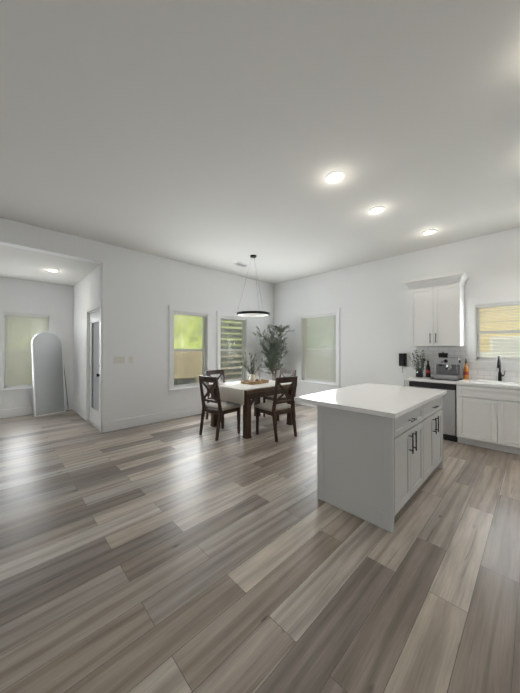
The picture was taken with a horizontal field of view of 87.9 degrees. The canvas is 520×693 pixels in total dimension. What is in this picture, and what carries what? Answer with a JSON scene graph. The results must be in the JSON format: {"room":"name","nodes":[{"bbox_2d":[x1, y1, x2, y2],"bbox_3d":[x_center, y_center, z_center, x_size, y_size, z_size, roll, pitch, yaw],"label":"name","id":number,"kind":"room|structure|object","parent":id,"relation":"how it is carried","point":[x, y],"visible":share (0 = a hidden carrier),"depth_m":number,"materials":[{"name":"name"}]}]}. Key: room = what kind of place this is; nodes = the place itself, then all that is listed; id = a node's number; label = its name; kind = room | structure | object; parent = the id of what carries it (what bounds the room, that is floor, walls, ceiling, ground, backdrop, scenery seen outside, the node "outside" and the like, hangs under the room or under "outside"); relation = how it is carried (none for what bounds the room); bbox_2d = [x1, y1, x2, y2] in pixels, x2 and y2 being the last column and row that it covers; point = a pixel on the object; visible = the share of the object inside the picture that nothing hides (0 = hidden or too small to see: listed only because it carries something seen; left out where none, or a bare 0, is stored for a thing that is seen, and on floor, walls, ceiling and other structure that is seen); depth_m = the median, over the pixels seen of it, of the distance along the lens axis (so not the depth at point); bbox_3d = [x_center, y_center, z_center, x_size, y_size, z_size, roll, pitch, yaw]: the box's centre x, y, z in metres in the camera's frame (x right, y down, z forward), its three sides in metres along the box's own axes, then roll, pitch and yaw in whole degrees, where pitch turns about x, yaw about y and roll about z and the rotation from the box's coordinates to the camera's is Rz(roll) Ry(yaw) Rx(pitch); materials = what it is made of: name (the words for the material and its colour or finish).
{"room":"dining room","nodes":[
{"label":"dining room","id":0,"kind":"room"},
{"bbox_2d":[0,277,73,409],"bbox_3d":[-6.297,0.011,4.554,5.210,2.870,0.150,1,-1,-44],"label":"wall","id":1,"kind":"structure","parent":0,"point":[26,294],"depth_m":5.96,"materials":[{"name":"white paint"}]},
{"bbox_2d":[0,307,55,394],"bbox_3d":[-4.994,0.096,5.788,0.960,1.788,0.200,1,-1,-44],"label":"window","id":2,"kind":"structure","parent":1,"relation":"in","point":[51,328],"depth_m":5.57,"materials":[{"name":"white"}]},
{"bbox_2d":[4,313,48,388],"bbox_3d":[-4.973,0.093,5.767,0.708,1.544,0.042,1,-1,-44],"label":"window blind","id":3,"kind":"object","parent":2,"relation":"attached to","point":[17,360],"visible":0.67,"depth_m":5.69,"materials":[{"name":"white"}]},
{"bbox_2d":[0,402,70,417],"bbox_3d":[-6.174,1.361,4.544,5.030,0.170,0.019,1,-1,-44],"label":"baseboard","id":4,"kind":"structure","parent":1,"relation":"attached to","point":[6,413],"depth_m":5.64,"materials":[{"name":"white"}]},
{"bbox_2d":[0,245,99,286],"bbox_3d":[-5.430,-1.492,3.786,5.360,0.120,2.480,1,-1,-44],"label":"ceiling","id":5,"kind":"structure","parent":0,"point":[21,264],"depth_m":4.85,"materials":[{"name":"white paint"}]},
{"bbox_2d":[73,264,100,409],"bbox_3d":[-3.550,0.020,5.575,0.150,2.870,2.520,1,-1,-44],"label":"wall","id":6,"kind":"structure","parent":0,"point":[87,291],"depth_m":5.68,"materials":[{"name":"white paint"}]},
{"bbox_2d":[71,402,84,418],"bbox_3d":[-3.910,1.372,5.810,0.019,0.170,1.305,1,-1,-44],"label":"baseboard","id":7,"kind":"structure","parent":6,"relation":"attached to","point":[75,407],"depth_m":5.79,"materials":[{"name":"white wood"}]},
{"bbox_2d":[85,300,102,431],"bbox_3d":[-3.015,0.337,4.991,0.195,2.225,1.140,1,-1,-44],"label":"door","id":8,"kind":"structure","parent":6,"relation":"attached to","point":[93,374],"depth_m":5.09,"materials":[{"name":"white painted wood"},{"name":"glass"},{"name":"dark metal"}]},
{"bbox_2d":[0,217,273,421],"bbox_3d":[-2.944,-0.156,4.360,9.440,3.200,0.150,1,-1,-44],"label":"wall","id":9,"kind":"structure","parent":0,"point":[141,292],"depth_m":5.03,"materials":[{"name":"white paint"}]},
{"bbox_2d":[114,357,124,363],"bbox_3d":[-2.456,0.237,4.715,0.180,0.120,0.015,1,-1,-44],"label":"switch plate","id":10,"kind":"object","parent":9,"relation":"attached to","point":[117,360],"visible":1,"depth_m":4.71,"materials":[{"name":"white plastic"}]},
{"bbox_2d":[101,397,266,432],"bbox_3d":[-1.137,1.374,5.998,4.246,0.170,0.034,1,-1,-44],"label":"baseboard","id":11,"kind":"structure","parent":9,"relation":"attached to","point":[108,426],"depth_m":5.06,"materials":[{"name":"white wood"}]},
{"bbox_2d":[168,305,211,394],"bbox_3d":[-1.494,0.076,5.735,1.020,1.788,0.200,1,-1,-44],"label":"window","id":12,"kind":"structure","parent":9,"relation":"in","point":[205,353],"depth_m":5.67,"materials":[{"name":"white"}]},
{"bbox_2d":[174,312,205,387],"bbox_3d":[-1.474,0.073,5.715,0.768,1.544,0.042,1,-1,-44],"label":"window blind","id":13,"kind":"object","parent":12,"relation":"attached to","point":[181,358],"visible":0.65,"depth_m":5.66,"materials":[{"name":"white"}]},
{"bbox_2d":[216,311,249,382],"bbox_3d":[-0.670,0.083,6.538,1.020,1.788,0.200,1,-1,-44],"label":"window","id":14,"kind":"structure","parent":9,"relation":"in","point":[219,314],"depth_m":6.59,"materials":[{"name":"white"}]},
{"bbox_2d":[220,317,245,382],"bbox_3d":[-0.650,0.080,6.517,0.768,1.544,0.042,1,-1,-44],"label":"window blind","id":15,"kind":"object","parent":14,"relation":"attached to","point":[223,345],"visible":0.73,"depth_m":6.51,"materials":[{"name":"white plastic"}]},
{"bbox_2d":[0,401,519,692],"bbox_3d":[-0.740,1.452,1.975,9.590,0.060,11.580,1,-1,-44],"label":"floor","id":16,"kind":"structure","parent":0,"point":[179,555],"depth_m":1.72,"materials":[{"name":"grey wood"}]},
{"bbox_2d":[31,331,67,416],"bbox_3d":[-4.560,0.561,5.887,0.223,1.794,0.651,0,-1,30],"label":"arched floor mirror","id":17,"kind":"object","parent":16,"relation":"on","point":[49,379],"visible":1,"depth_m":5.84,"materials":[{"name":"mirror glass"},{"name":"white painted metal"}]},
{"bbox_2d":[205,369,224,418],"bbox_3d":[-0.752,0.968,5.391,0.541,0.971,0.456,0,-1,43],"label":"dining chair","id":18,"kind":"object","parent":16,"relation":"on","point":[212,372],"visible":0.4,"depth_m":5.49,"materials":[{"name":"brown wood"}]},
{"bbox_2d":[199,375,240,440],"bbox_3d":[-0.664,0.959,4.450,0.456,0.971,0.541,0,-1,42],"label":"dining chair","id":19,"kind":"object","parent":16,"relation":"on","point":[222,408],"visible":1,"depth_m":4.34,"materials":[{"name":"brown wood"}]},
{"bbox_2d":[208,380,293,438],"bbox_3d":[-0.132,1.070,4.973,1.260,0.760,1.080,1,-1,-44],"label":"dining table","id":20,"kind":"object","parent":16,"relation":"on","point":[254,395],"visible":0.56,"depth_m":4.51,"materials":[{"name":"brown wood"}]},
{"bbox_2d":[219,380,290,404],"bbox_3d":[-0.028,0.801,4.867,1.280,0.234,0.680,1,-1,-44],"label":"table runner","id":21,"kind":"object","parent":20,"relation":"on","point":[232,393],"visible":0.65,"depth_m":4.48,"materials":[{"name":"fabric"}]},
{"bbox_2d":[241,379,268,384],"bbox_3d":[-0.095,0.660,5.068,0.300,0.050,0.460,0,-1,43],"label":"wood tray","id":22,"kind":"object","parent":21,"relation":"on","point":[253,383],"visible":0.96,"depth_m":4.96,"materials":[{"name":"brown wood"}]},
{"bbox_2d":[240,353,263,381],"bbox_3d":[-0.173,0.382,4.993,0.448,0.579,0.426,1,-1,-44],"label":"potted plant","id":23,"kind":"object","parent":22,"relation":"on","point":[252,377],"visible":0.98,"depth_m":4.99,"materials":[{"name":"plant"}]},
{"bbox_2d":[253,324,293,401],"bbox_3d":[0.350,0.463,6.729,1.036,2.005,0.987,1,-1,-44],"label":"tree","id":24,"kind":"object","parent":16,"relation":"on","point":[273,359],"visible":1,"depth_m":6.66,"materials":[{"name":"green plant"}]},
{"bbox_2d":[255,376,297,441],"bbox_3d":[0.265,0.959,4.388,0.456,0.971,0.541,0,-1,-39],"label":"dining chair","id":25,"kind":"object","parent":16,"relation":"on","point":[273,407],"visible":1,"depth_m":4.27,"materials":[{"name":"brown wood"}]},
{"bbox_2d":[263,369,295,420],"bbox_3d":[0.403,0.970,5.573,0.541,0.971,0.456,0,-1,-40],"label":"dining chair","id":26,"kind":"object","parent":16,"relation":"on","point":[289,371],"visible":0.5,"depth_m":5.56,"materials":[{"name":"brown wood"}]},
{"bbox_2d":[317,395,442,532],"bbox_3d":[1.356,0.990,2.837,1.584,0.880,0.716,1,-1,-44],"label":"kitchen island","id":27,"kind":"object","parent":16,"relation":"on","point":[376,470],"visible":0.85,"depth_m":2.30,"materials":[{"name":"grey wood"}]},
{"bbox_2d":[294,383,446,418],"bbox_3d":[1.266,0.530,2.933,1.650,0.040,0.960,1,-1,-44],"label":"island countertop","id":28,"kind":"structure","parent":27,"relation":"on","point":[390,401],"depth_m":2.63,"materials":[{"name":"white stone"}]},
{"bbox_2d":[403,375,519,454],"bbox_3d":[3.539,0.978,3.765,0.664,0.920,2.665,1,-1,-44],"label":"base cabinet","id":29,"kind":"object","parent":16,"relation":"on","point":[481,413],"depth_m":3.82,"materials":[{"name":"white painted wood"},{"name":"white quartz"},{"name":"black metal"}]},
{"bbox_2d":[409,349,424,372],"bbox_3d":[2.750,0.274,4.750,0.332,0.505,0.266,1,-1,-44],"label":"plant","id":30,"kind":"object","parent":29,"relation":"on","point":[418,369],"visible":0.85,"depth_m":4.73,"materials":[{"name":"green plant"}]},
{"bbox_2d":[426,360,430,376],"bbox_3d":[2.876,0.383,4.615,0.072,0.285,0.072,1,-1,-44],"label":"syrup bottle","id":31,"kind":"object","parent":29,"relation":"on","point":[428,371],"visible":1,"depth_m":4.59,"materials":[{"name":"black glass"}]},
{"bbox_2d":[429,377,461,380],"bbox_3d":[2.989,0.521,4.340,0.470,0.004,0.390,1,-1,-44],"label":"mat","id":32,"kind":"object","parent":29,"relation":"on","point":[433,378],"visible":0.43,"depth_m":4.23,"materials":[{"name":"grey"}]},
{"bbox_2d":[434,352,461,379],"bbox_3d":[3.023,0.305,4.338,0.396,0.426,0.343,1,-1,-44],"label":"espresso machine","id":33,"kind":"object","parent":32,"relation":"on","point":[447,367],"visible":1,"depth_m":4.32,"materials":[{"name":"silver metal"}]},
{"bbox_2d":[463,358,468,379],"bbox_3d":[3.269,0.354,4.279,0.077,0.336,0.072,1,-1,-44],"label":"bottle","id":34,"kind":"object","parent":29,"relation":"on","point":[465,372],"visible":1,"depth_m":4.26,"materials":[{"name":"orange glass"}]},
{"bbox_2d":[497,355,504,380],"bbox_3d":[3.556,0.322,3.982,0.253,0.395,0.091,1,-1,-44],"label":"faucet","id":35,"kind":"object","parent":29,"relation":"on","point":[500,375],"visible":1,"depth_m":4.04,"materials":[{"name":"black metal"}]},
{"bbox_2d":[0,0,519,283],"bbox_3d":[0.125,-1.847,1.118,9.590,0.120,9.100,1,-1,-44],"label":"ceiling","id":36,"kind":"structure","parent":0,"point":[222,135],"depth_m":2.18,"materials":[{"name":"white paint"}]},
{"bbox_2d":[234,262,248,266],"bbox_3d":[-0.398,-1.736,5.731,0.300,0.012,0.160,1,-1,-44],"label":"ceiling vent","id":37,"kind":"object","parent":36,"relation":"in","point":[241,264],"visible":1,"depth_m":5.70,"materials":[{"name":"white metal"}]},
{"bbox_2d":[236,255,269,316],"bbox_3d":[-0.129,-1.173,5.192,0.650,1.149,0.650,1,-1,-44],"label":"ring pendant light","id":38,"kind":"object","parent":36,"relation":"hanging from","point":[246,312],"visible":1,"depth_m":5.15,"materials":[{"name":"black metal"}]},
{"bbox_2d":[325,171,343,182],"bbox_3d":[0.780,-1.765,2.816,0.196,0.010,0.196,1,-1,-44],"label":"recessed light","id":39,"kind":"object","parent":36,"relation":"in","point":[334,177],"visible":1,"depth_m":2.81,"materials":[{"name":"white plastic"}]},
{"bbox_2d":[369,206,384,213],"bbox_3d":[1.510,-1.758,3.486,0.196,0.010,0.196,1,-1,-44],"label":"recessed light","id":40,"kind":"object","parent":36,"relation":"in","point":[377,210],"visible":1,"depth_m":3.48,"materials":[{"name":"white plastic"}]},
{"bbox_2d":[422,229,436,234],"bbox_3d":[2.601,-1.752,4.143,0.196,0.010,0.196,1,-1,-44],"label":"recessed light","id":41,"kind":"object","parent":36,"relation":"in","point":[429,232],"visible":1,"depth_m":4.14,"materials":[{"name":"white"}]},
{"bbox_2d":[274,227,519,396],"bbox_3d":[3.558,-0.156,4.342,0.150,3.200,8.950,1,-1,-44],"label":"wall","id":42,"kind":"structure","parent":0,"point":[370,300],"depth_m":5.37,"materials":[{"name":"white paint"}]},
{"bbox_2d":[295,401,316,407],"bbox_3d":[1.623,1.376,6.195,0.016,0.170,3.495,1,-1,-44],"label":"baseboard","id":43,"kind":"structure","parent":42,"relation":"attached to","point":[306,404],"depth_m":6.67,"materials":[{"name":"white wood"}]},
{"bbox_2d":[297,308,340,388],"bbox_3d":[1.426,0.058,6.493,0.200,1.838,1.190,1,-1,-44],"label":"window","id":44,"kind":"structure","parent":42,"relation":"in","point":[320,384],"depth_m":6.47,"materials":[{"name":"white"}]},
{"bbox_2d":[302,314,335,383],"bbox_3d":[1.405,0.055,6.473,0.042,1.594,0.938,1,-1,-44],"label":"window blind","id":45,"kind":"object","parent":44,"relation":"attached to","point":[329,328],"visible":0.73,"depth_m":6.45,"materials":[{"name":"white"}]},
{"bbox_2d":[399,353,406,369],"bbox_3d":[2.679,0.311,5.073,0.080,0.361,0.130,1,-1,-44],"label":"phone","id":46,"kind":"object","parent":42,"relation":"attached to","point":[402,359],"visible":1,"depth_m":5.04,"materials":[{"name":"black plastic"}]},
{"bbox_2d":[403,272,469,345],"bbox_3d":[2.958,-0.567,4.550,0.422,1.125,0.870,1,-1,-44],"label":"upper cabinet","id":47,"kind":"object","parent":42,"relation":"attached to","point":[436,309],"visible":1,"depth_m":4.41,"materials":[{"name":"white wood"}]},
{"bbox_2d":[415,346,519,381],"bbox_3d":[3.774,0.257,4.000,0.008,0.528,2.665,1,-1,-44],"label":"tile backsplash","id":48,"kind":"structure","parent":42,"relation":"attached to","point":[431,352],"depth_m":4.44,"materials":[{"name":"white tile"}]},
{"bbox_2d":[467,294,519,369],"bbox_3d":[3.736,-0.214,4.125,0.200,1.118,0.910,1,-1,-44],"label":"window","id":49,"kind":"structure","parent":42,"relation":"in","point":[473,357],"depth_m":4.28,"materials":[{"name":"white"}]},
{"bbox_2d":[476,302,519,360],"bbox_3d":[3.715,-0.217,4.104,0.042,0.874,0.658,1,-1,-44],"label":"window blind","id":50,"kind":"object","parent":49,"relation":"attached to","point":[494,306],"visible":0.92,"depth_m":4.15,"materials":[{"name":"white plastic"}]},
{"label":"outside","id":51,"kind":"structure","parent":0,"visible":0},
{"bbox_3d":[0.027,1.967,6.850,70.000,0.100,70.000,1,-1,-44],"label":"ground","id":52,"kind":"structure","parent":51,"visible":0},
{"bbox_2d":[8,351,241,384],"bbox_3d":[-6.052,1.039,8.657,19.800,1.790,0.060,1,-1,-44],"label":"fence","id":53,"kind":"object","parent":52,"relation":"on","point":[179,371],"depth_m":11.64,"materials":[{"name":"brown wood"}]},
{"bbox_2d":[174,377,195,384],"bbox_3d":[-2.671,1.510,8.764,1.600,0.850,0.700,1,-1,-44],"label":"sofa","id":54,"kind":"object","parent":52,"relation":"on","point":[187,381],"depth_m":9.18,"materials":[{"name":"grey"}]},
{"bbox_2d":[220,319,241,379],"bbox_3d":[-0.588,0.158,8.537,2.350,3.550,0.090,1,-1,-44],"label":"screen","id":55,"kind":"object","parent":52,"relation":"on","point":[229,376],"depth_m":8.22,"materials":[{"name":"grey"}]},
{"bbox_2d":[306,353,335,380],"bbox_3d":[2.178,1.067,11.115,0.020,1.780,7.695,1,-1,-44],"label":"fence","id":56,"kind":"object","parent":52,"relation":"on","point":[329,371],"depth_m":10.84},
{"bbox_2d":[480,352,519,356],"bbox_3d":[6.694,0.978,3.198,0.040,1.810,9.450,1,-1,-44],"label":"fence","id":57,"kind":"object","parent":52,"relation":"on","point":[499,353],"depth_m":5.26,"materials":[{"name":"white"}]},
{"bbox_2d":[480,306,519,349],"bbox_3d":[8.602,-1.575,5.046,3.280,6.950,9.400,1,-1,-44],"label":"neighbouring house","id":58,"kind":"structure","parent":52,"relation":"on","point":[500,328],"depth_m":6.05,"materials":[{"name":"yellow"}]},
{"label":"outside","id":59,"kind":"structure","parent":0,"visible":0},
{"bbox_2d":[7,315,241,372],"bbox_3d":[-9.924,-4.043,8.451,25.900,10.950,0.100,1,-1,-44],"label":"foliage","id":60,"kind":"object","parent":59,"point":[192,337],"depth_m":14.36,"materials":[{"name":"plant"}]},
{"bbox_2d":[306,317,335,347],"bbox_3d":[2.076,-3.982,14.906,0.100,10.950,13.400,1,-1,-44],"label":"foliage","id":61,"kind":"object","parent":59,"point":[321,337],"depth_m":13.72,"materials":[{"name":"green plant"}]}
]}

